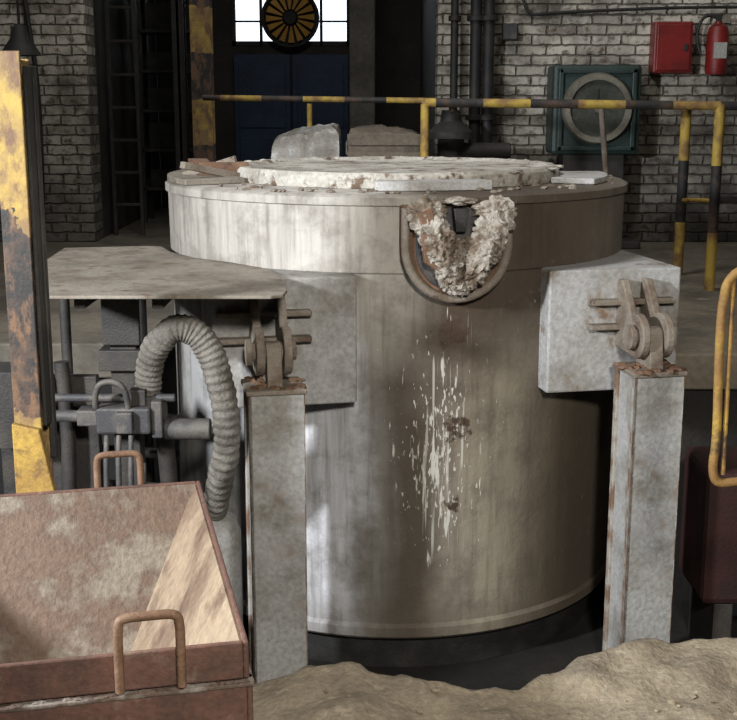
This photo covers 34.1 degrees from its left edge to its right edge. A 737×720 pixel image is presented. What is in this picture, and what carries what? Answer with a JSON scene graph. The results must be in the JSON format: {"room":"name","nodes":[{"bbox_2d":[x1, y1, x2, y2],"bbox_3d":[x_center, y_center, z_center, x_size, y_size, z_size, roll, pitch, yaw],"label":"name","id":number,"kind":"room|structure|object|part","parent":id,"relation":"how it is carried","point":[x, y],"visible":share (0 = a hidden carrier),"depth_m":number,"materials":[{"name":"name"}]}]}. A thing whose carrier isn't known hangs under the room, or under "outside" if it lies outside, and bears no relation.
{"room":"industrial hall","nodes":[
{"label":"industrial hall","id":0,"kind":"room"},
{"bbox_2d":[0,0,103,241],"bbox_3d":[-4.115,-3.505,9.422,3.770,5.130,0.300,0,12,0],"label":"brick pillar","id":1,"kind":"structure","parent":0,"point":[62,30],"depth_m":9.62,"materials":[{"name":"brick"}]},
{"bbox_2d":[22,0,44,210],"bbox_3d":[-2.763,-2.994,9.348,0.315,3.903,0.040,0,12,0],"label":"cable","id":2,"kind":"object","parent":1,"relation":"attached to","point":[25,3],"visible":0.54,"depth_m":9.51,"materials":[{"name":"rubber"}]},
{"bbox_2d":[93,0,161,236],"bbox_3d":[-2.380,-3.843,10.986,0.300,5.130,2.900,0,12,0],"label":"wall","id":3,"kind":"structure","parent":0,"point":[120,20],"depth_m":10.74,"materials":[{"name":"concrete"}]},
{"bbox_2d":[154,0,420,207],"bbox_3d":[-0.841,-4.171,12.501,2.778,5.130,0.200,0,12,0],"label":"wall","id":4,"kind":"structure","parent":0,"point":[397,22],"depth_m":12.62,"materials":[{"name":"concrete"}]},
{"bbox_2d":[261,0,318,47],"bbox_3d":[-0.810,-3.547,12.431,0.600,0.600,0.120,0,12,0],"label":"wall fan","id":5,"kind":"object","parent":4,"relation":"attached to","point":[288,23],"visible":1,"depth_m":12.45,"materials":[{"name":"black metal"}]},
{"bbox_2d":[231,0,348,45],"bbox_3d":[-0.810,-4.149,12.424,1.240,1.740,0.060,0,12,0],"label":"frame","id":6,"kind":"object","parent":4,"relation":"attached to","point":[261,42],"visible":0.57,"depth_m":12.56,"materials":[{"name":"metal"}]},
{"bbox_2d":[235,0,346,40],"bbox_3d":[-0.810,-4.158,12.463,1.240,1.740,0.020,0,12,0],"label":"pane","id":7,"kind":"object","parent":4,"relation":"attached to","point":[245,9],"visible":0.4,"depth_m":12.58,"materials":[{"name":"white glass"}]},
{"bbox_2d":[234,55,348,161],"bbox_3d":[-0.810,-2.414,12.727,1.200,1.600,0.060,0,12,0],"label":"leaf","id":8,"kind":"object","parent":4,"relation":"attached to","point":[238,59],"visible":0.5,"depth_m":12.60,"materials":[{"name":"blue paint"}]},
{"bbox_2d":[238,64,343,160],"bbox_3d":[-0.810,-2.406,12.688,1.100,1.400,0.020,0,12,0],"label":"panels","id":9,"kind":"object","parent":8,"relation":"attached to","point":[254,79],"visible":0.62,"depth_m":12.61,"materials":[{"name":"blue paint"}]},
{"bbox_2d":[349,0,374,131],"bbox_3d":[-0.055,-3.718,10.476,0.310,5.100,0.330,0,12,0],"label":"concrete pier","id":10,"kind":"object","parent":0,"point":[361,12],"visible":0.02,"depth_m":10.58,"materials":[{"name":"grey concrete"}]},
{"bbox_2d":[0,208,736,389],"bbox_3d":[0.000,-0.773,9.327,12.000,0.170,7.840,0,12,0],"label":"floor","id":11,"kind":"structure","parent":0,"point":[697,312],"depth_m":6.61,"materials":[{"name":"grey concrete"}]},
{"bbox_2d":[104,0,144,234],"bbox_3d":[-2.050,-3.125,9.862,0.260,4.200,0.040,0,12,0],"label":"ladder","id":12,"kind":"object","parent":11,"relation":"on","point":[107,7],"visible":1,"depth_m":10.07,"materials":[{"name":"black metal"}]},
{"bbox_2d":[136,0,192,221],"bbox_3d":[-1.850,-2.911,11.239,0.600,3.200,0.400,0,12,0],"label":"ladder","id":13,"kind":"object","parent":11,"relation":"on","point":[155,17],"visible":0.43,"depth_m":11.24,"materials":[{"name":"metal"}]},
{"bbox_2d":[271,123,341,158],"bbox_3d":[-0.399,-1.057,7.905,0.454,0.986,0.600,0,12,0],"label":"stone block","id":14,"kind":"object","parent":11,"relation":"on","point":[319,140],"visible":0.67,"depth_m":7.56,"materials":[{"name":"grey stone"}]},
{"bbox_2d":[346,124,419,156],"bbox_3d":[0.098,-1.020,7.744,0.480,0.982,0.630,0,12,0],"label":"crate","id":15,"kind":"object","parent":11,"relation":"on","point":[368,140],"visible":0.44,"depth_m":7.37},
{"bbox_2d":[202,95,736,290],"bbox_3d":[0.877,-1.085,7.610,4.141,1.173,0.941,2,12,8],"label":"guardrail","id":16,"kind":"object","parent":11,"relation":"on","point":[686,107],"visible":0.88,"depth_m":7.19,"materials":[{"name":"yellow metal"}]},
{"bbox_3d":[-0.370,-1.753,8.062,1.504,0.058,0.038,1,12,4],"label":"rail","id":17,"kind":"part","parent":16,"relation":"part of","materials":[{"name":"yellow metal"}]},
{"bbox_3d":[1.618,-1.513,7.103,2.566,0.077,0.056,0,12,2],"label":"rail","id":18,"kind":"part","parent":16,"relation":"part of","materials":[{"name":"yellow metal"}]},
{"bbox_3d":[2.490,-0.964,7.204,0.820,0.040,0.030,0,12,0],"label":"rail","id":19,"kind":"part","parent":16,"relation":"part of","materials":[{"name":"black metal"}]},
{"bbox_2d":[429,107,510,158],"bbox_3d":[0.760,-1.382,9.114,0.620,1.110,0.340,0,12,0],"label":"valve","id":20,"kind":"object","parent":11,"relation":"on","point":[450,132],"visible":0.54,"depth_m":8.98,"materials":[{"name":"metal"}]},
{"bbox_2d":[448,0,497,142],"bbox_3d":[0.809,-3.382,9.091,0.385,5.030,0.144,0,12,0],"label":"pipes","id":21,"kind":"object","parent":11,"relation":"on","point":[475,17],"visible":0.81,"depth_m":9.29,"materials":[{"name":"black metal"}]},
{"bbox_2d":[545,65,641,248],"bbox_3d":[1.755,-1.596,9.415,0.720,1.400,0.480,0,12,0],"label":"scale","id":22,"kind":"object","parent":11,"relation":"on","point":[573,135],"visible":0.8,"depth_m":9.21,"materials":[{"name":"green paint"}]},
{"bbox_3d":[1.755,-1.921,9.217,0.600,0.620,0.030,0,12,0],"label":"frame","id":23,"kind":"part","parent":22,"relation":"part of","materials":[{"name":"green paint"}]},
{"bbox_3d":[-1.630,-1.161,10.671,0.200,0.020,0.250,0,12,0],"label":"base plate","id":24,"kind":"object","parent":11,"relation":"on","visible":0},
{"bbox_2d":[171,0,189,170],"bbox_3d":[-1.630,-3.644,10.134,0.100,5.100,0.150,0,12,0],"label":"beam","id":25,"kind":"structure","parent":24,"relation":"on","point":[178,19],"depth_m":10.35,"materials":[{"name":"metal"}]},
{"bbox_3d":[-1.157,-0.723,8.642,0.240,0.020,0.240,0,12,0],"label":"base plate","id":26,"kind":"object","parent":11,"relation":"on","visible":0},
{"bbox_2d":[189,0,215,161],"bbox_3d":[-1.157,-3.205,8.106,0.140,5.100,0.140,0,12,0],"label":"beam","id":27,"kind":"structure","parent":26,"relation":"on","point":[200,11],"depth_m":8.32,"materials":[{"name":"yellow metal"}]},
{"bbox_2d":[0,345,736,599],"bbox_3d":[0.000,0.840,4.990,12.000,1.148,4.600,0,12,0],"label":"wall","id":28,"kind":"structure","parent":0,"point":[697,420],"depth_m":5.63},
{"bbox_2d":[420,0,435,156],"bbox_3d":[0.699,-3.843,10.986,0.302,5.130,2.900,0,12,0],"label":"wall","id":29,"kind":"structure","parent":0,"point":[428,7],"depth_m":10.78,"materials":[{"name":"concrete"}]},
{"bbox_2d":[248,574,736,689],"bbox_3d":[0.000,1.332,5.199,12.000,0.098,4.800,0,12,0],"label":"floor","id":30,"kind":"structure","parent":0,"point":[513,671],"depth_m":5.16,"materials":[{"name":"grey concrete"}]},
{"bbox_2d":[0,299,211,493],"bbox_3d":[-1.020,0.528,4.704,0.860,1.680,0.592,0,12,0],"label":"hydraulic valve assembly","id":31,"kind":"object","parent":30,"relation":"on","point":[81,419],"visible":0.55,"depth_m":4.52,"materials":[{"name":"metal"}]},
{"bbox_3d":[-1.255,0.686,4.752,0.390,1.350,0.200,0,12,0],"label":"panel","id":32,"kind":"part","parent":31,"relation":"part of","materials":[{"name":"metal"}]},
{"bbox_3d":[-0.970,0.141,4.460,0.500,0.030,0.030,0,12,0],"label":"cylinder rod","id":33,"kind":"part","parent":31,"relation":"part of","materials":[{"name":"silver metal"}]},
{"bbox_2d":[134,314,240,520],"bbox_3d":[-0.690,0.240,4.514,0.387,0.857,0.316,-5,13,-20],"label":"corrugated hose","id":34,"kind":"object","parent":31,"relation":"attached to","point":[156,346],"visible":0.92,"depth_m":4.40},
{"bbox_2d":[47,246,286,481],"bbox_3d":[-0.832,0.472,4.888,0.880,1.702,1.537,-3,12,-12],"label":"platform","id":35,"kind":"object","parent":30,"relation":"on","point":[85,275],"visible":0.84,"depth_m":4.54,"materials":[{"name":"grey metal"}]},
{"bbox_3d":[-1.220,0.463,4.960,0.044,1.689,0.044,0,12,0],"label":"leg","id":36,"kind":"part","parent":35,"relation":"part of","materials":[{"name":"metal"}]},
{"bbox_3d":[-1.000,0.392,5.405,0.050,1.640,0.050,0,12,0],"label":"leg","id":37,"kind":"part","parent":35,"relation":"part of","materials":[{"name":"metal"}]},
{"bbox_3d":[-0.832,-0.354,4.710,0.880,0.012,1.537,-3,12,-12],"label":"plate","id":38,"kind":"part","parent":35,"relation":"part of","materials":[{"name":"grey metal"}]},
{"bbox_2d":[212,511,242,621],"bbox_3d":[-0.620,0.967,4.874,0.216,0.750,0.216,0,12,0],"label":"gas cylinder","id":39,"kind":"object","parent":30,"relation":"on","point":[227,530],"visible":0.21,"depth_m":4.77,"materials":[{"name":"paint"}]},
{"bbox_2d":[241,341,307,683],"bbox_3d":[-0.352,0.658,4.551,0.340,1.490,0.320,-2,12,-11],"label":"support post","id":40,"kind":"object","parent":30,"relation":"on","point":[274,404],"visible":0.93,"depth_m":4.44,"materials":[{"name":"paint"}]},
{"bbox_3d":[-0.352,0.008,4.411,0.056,0.160,0.139,-2,12,-11],"label":"eye plate","id":41,"kind":"part","parent":40,"relation":"part of","materials":[{"name":"grey metal"}]},
{"bbox_3d":[-0.352,0.097,4.430,0.220,0.018,0.220,-2,12,-11],"label":"plate","id":42,"kind":"part","parent":40,"relation":"part of","materials":[{"name":"brown metal"}]},
{"bbox_2d":[165,156,680,666],"bbox_3d":[0.154,0.091,5.711,2.140,2.107,2.420,-2,12,-11],"label":"furnace","id":43,"kind":"object","parent":30,"relation":"on","point":[455,328],"visible":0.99,"depth_m":4.88,"materials":[{"name":"grey metal"}]},
{"bbox_3d":[-0.741,-0.853,5.557,0.383,0.025,0.890,-2,12,-11],"label":"rim plate","id":44,"kind":"part","parent":43,"relation":"part of","materials":[{"name":"grey metal"}]},
{"bbox_3d":[-0.413,-0.100,4.437,0.032,0.289,0.280,-2,12,-11],"label":"lug plate","id":45,"kind":"part","parent":43,"relation":"part of","materials":[{"name":"grey metal"}]},
{"bbox_3d":[-0.315,-0.104,4.457,0.032,0.289,0.280,-2,12,-11],"label":"lug plate","id":46,"kind":"part","parent":43,"relation":"part of","materials":[{"name":"grey metal"}]},
{"bbox_3d":[0.127,-0.891,5.639,1.520,0.070,1.517,-2,12,-11],"label":"lid","id":47,"kind":"part","parent":43,"relation":"part of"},
{"bbox_3d":[0.235,-0.457,4.527,0.099,0.237,0.035,-2,12,-11],"label":"spout plate","id":48,"kind":"part","parent":43,"relation":"part of","materials":[{"name":"white stone"}]},
{"bbox_3d":[0.256,-0.710,4.865,0.483,0.038,0.151,-2,12,-11],"label":"rim plate","id":49,"kind":"part","parent":43,"relation":"part of","materials":[{"name":"grey metal"}]},
{"bbox_3d":[0.967,-0.832,5.458,0.237,0.025,0.603,3,12,12],"label":"rim plate","id":50,"kind":"part","parent":43,"relation":"part of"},
{"bbox_3d":[1.043,-0.162,4.722,0.032,0.289,0.280,-2,12,-11],"label":"lug plate","id":51,"kind":"part","parent":43,"relation":"part of","materials":[{"name":"grey metal"}]},
{"bbox_3d":[1.141,-0.166,4.741,0.032,0.289,0.280,-2,12,-11],"label":"lug plate","id":52,"kind":"part","parent":43,"relation":"part of","materials":[{"name":"grey metal"}]},
{"bbox_2d":[253,637,736,719],"bbox_3d":[0.000,1.442,2.702,5.200,0.855,3.473,0,12,0],"label":"sand","id":53,"kind":"object","parent":30,"relation":"on","point":[646,673],"visible":0.44,"depth_m":3.33,"materials":[{"name":"beige sand"}]},
{"bbox_2d":[0,51,57,492],"bbox_3d":[-1.030,-0.047,3.673,0.220,1.740,0.280,0,12,0],"label":"post","id":54,"kind":"object","parent":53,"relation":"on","point":[34,427],"visible":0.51,"depth_m":3.60,"materials":[{"name":"metal"}]},
{"bbox_2d":[0,450,254,719],"bbox_3d":[-0.802,0.681,2.950,0.904,0.598,1.148,-3,13,-13],"label":"rusty skip","id":55,"kind":"object","parent":53,"relation":"on","point":[117,602],"visible":1,"depth_m":3.26,"materials":[{"name":"paint"}]},
{"bbox_3d":[-0.725,0.351,3.489,0.144,0.180,0.020,-3,13,-13],"label":"handle","id":56,"kind":"part","parent":55,"relation":"part of","materials":[{"name":"brown metal"}]},
{"bbox_3d":[-0.442,0.586,2.422,0.144,0.170,0.020,-3,13,-13],"label":"handle","id":57,"kind":"part","parent":55,"relation":"part of","materials":[{"name":"brown metal"}]},
{"bbox_2d":[602,326,687,650],"bbox_3d":[1.103,0.597,4.835,0.340,1.490,0.320,-2,12,-11],"label":"support post","id":58,"kind":"object","parent":30,"relation":"on","point":[648,400],"visible":0.9,"depth_m":4.75,"materials":[{"name":"paint"}]},
{"bbox_3d":[1.103,-0.053,4.695,0.056,0.160,0.139,-2,12,-11],"label":"eye plate","id":59,"kind":"part","parent":58,"relation":"part of","materials":[{"name":"grey metal"}]},
{"bbox_3d":[1.103,0.036,4.714,0.220,0.018,0.220,-2,12,-11],"label":"plate","id":60,"kind":"part","parent":58,"relation":"part of","materials":[{"name":"brown metal"}]},
{"bbox_2d":[679,446,736,638],"bbox_3d":[1.710,0.754,5.125,0.660,1.060,0.400,0,12,0],"label":"pump","id":61,"kind":"object","parent":30,"relation":"on","point":[708,540],"visible":0.77,"depth_m":4.99,"materials":[{"name":"paint"}]},
{"bbox_2d":[434,0,736,241],"bbox_3d":[3.274,-3.505,9.422,5.452,5.130,0.300,0,12,0],"label":"wall","id":62,"kind":"structure","parent":0,"point":[521,66],"depth_m":9.55,"materials":[{"name":"brick"}]},
{"bbox_2d":[502,23,517,40],"bbox_3d":[1.110,-2.572,9.412,0.120,0.130,0.115,0,12,0],"label":"junction box","id":63,"kind":"object","parent":62,"relation":"attached to","point":[509,30],"visible":1,"depth_m":9.36,"materials":[{"name":"metal"}]},
{"bbox_2d":[522,0,736,15],"bbox_3d":[2.344,-3.555,9.227,2.512,1.751,0.024,0,12,0],"label":"conduit","id":64,"kind":"object","parent":62,"relation":"attached to","point":[523,1],"visible":1,"depth_m":9.39,"materials":[{"name":"metal"}]},
{"bbox_2d":[648,21,693,73],"bbox_3d":[2.370,-2.446,9.397,0.300,0.390,0.193,0,12,0],"label":"box","id":65,"kind":"object","parent":62,"relation":"attached to","point":[670,49],"visible":1,"depth_m":9.32,"materials":[{"name":"red paint"}]},
{"bbox_3d":[2.370,-2.430,9.321,0.260,0.350,0.012,0,12,0],"label":"door","id":66,"kind":"part","parent":65,"relation":"part of","materials":[{"name":"red paint"}]},
{"bbox_2d":[696,14,728,74],"bbox_3d":[2.675,-2.464,9.375,0.259,0.455,0.227,0,12,0],"label":"fire extinguisher","id":67,"kind":"object","parent":62,"relation":"attached to","point":[717,40],"visible":1,"depth_m":9.30,"materials":[{"name":"red paint"}]},
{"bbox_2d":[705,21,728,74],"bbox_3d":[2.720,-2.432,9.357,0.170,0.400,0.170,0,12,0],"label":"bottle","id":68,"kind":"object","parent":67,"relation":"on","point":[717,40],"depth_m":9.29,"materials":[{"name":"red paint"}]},
{"bbox_2d":[708,268,736,486],"bbox_3d":[1.221,0.295,3.440,0.498,1.230,0.040,0,12,0],"label":"handrail","id":69,"kind":"object","parent":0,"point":[728,286],"visible":1,"depth_m":3.38,"materials":[{"name":"metal"}]},
{"bbox_3d":[0.000,-5.613,6.562,12.400,0.200,11.200,0,12,0],"label":"ceiling","id":70,"kind":"structure","parent":0,"visible":0},
{"bbox_2d":[2,0,40,55],"bbox_3d":[-2.530,-4.013,8.340,0.290,3.680,0.290,0,12,0],"label":"pendant lamp","id":71,"kind":"object","parent":70,"relation":"hanging from","point":[19,40],"visible":0.79,"depth_m":8.64,"materials":[{"name":"metal"}]},
{"bbox_3d":[-2.530,-4.111,8.319,0.020,3.480,0.020,0,12,0],"label":"cord","id":72,"kind":"part","parent":71,"relation":"part of","materials":[{"name":"rubber"}]},
{"bbox_3d":[-2.530,-2.322,8.706,0.290,0.220,0.290,0,12,0],"label":"lamp shade","id":73,"kind":"part","parent":71,"relation":"part of","materials":[{"name":"metal"}]}
]}

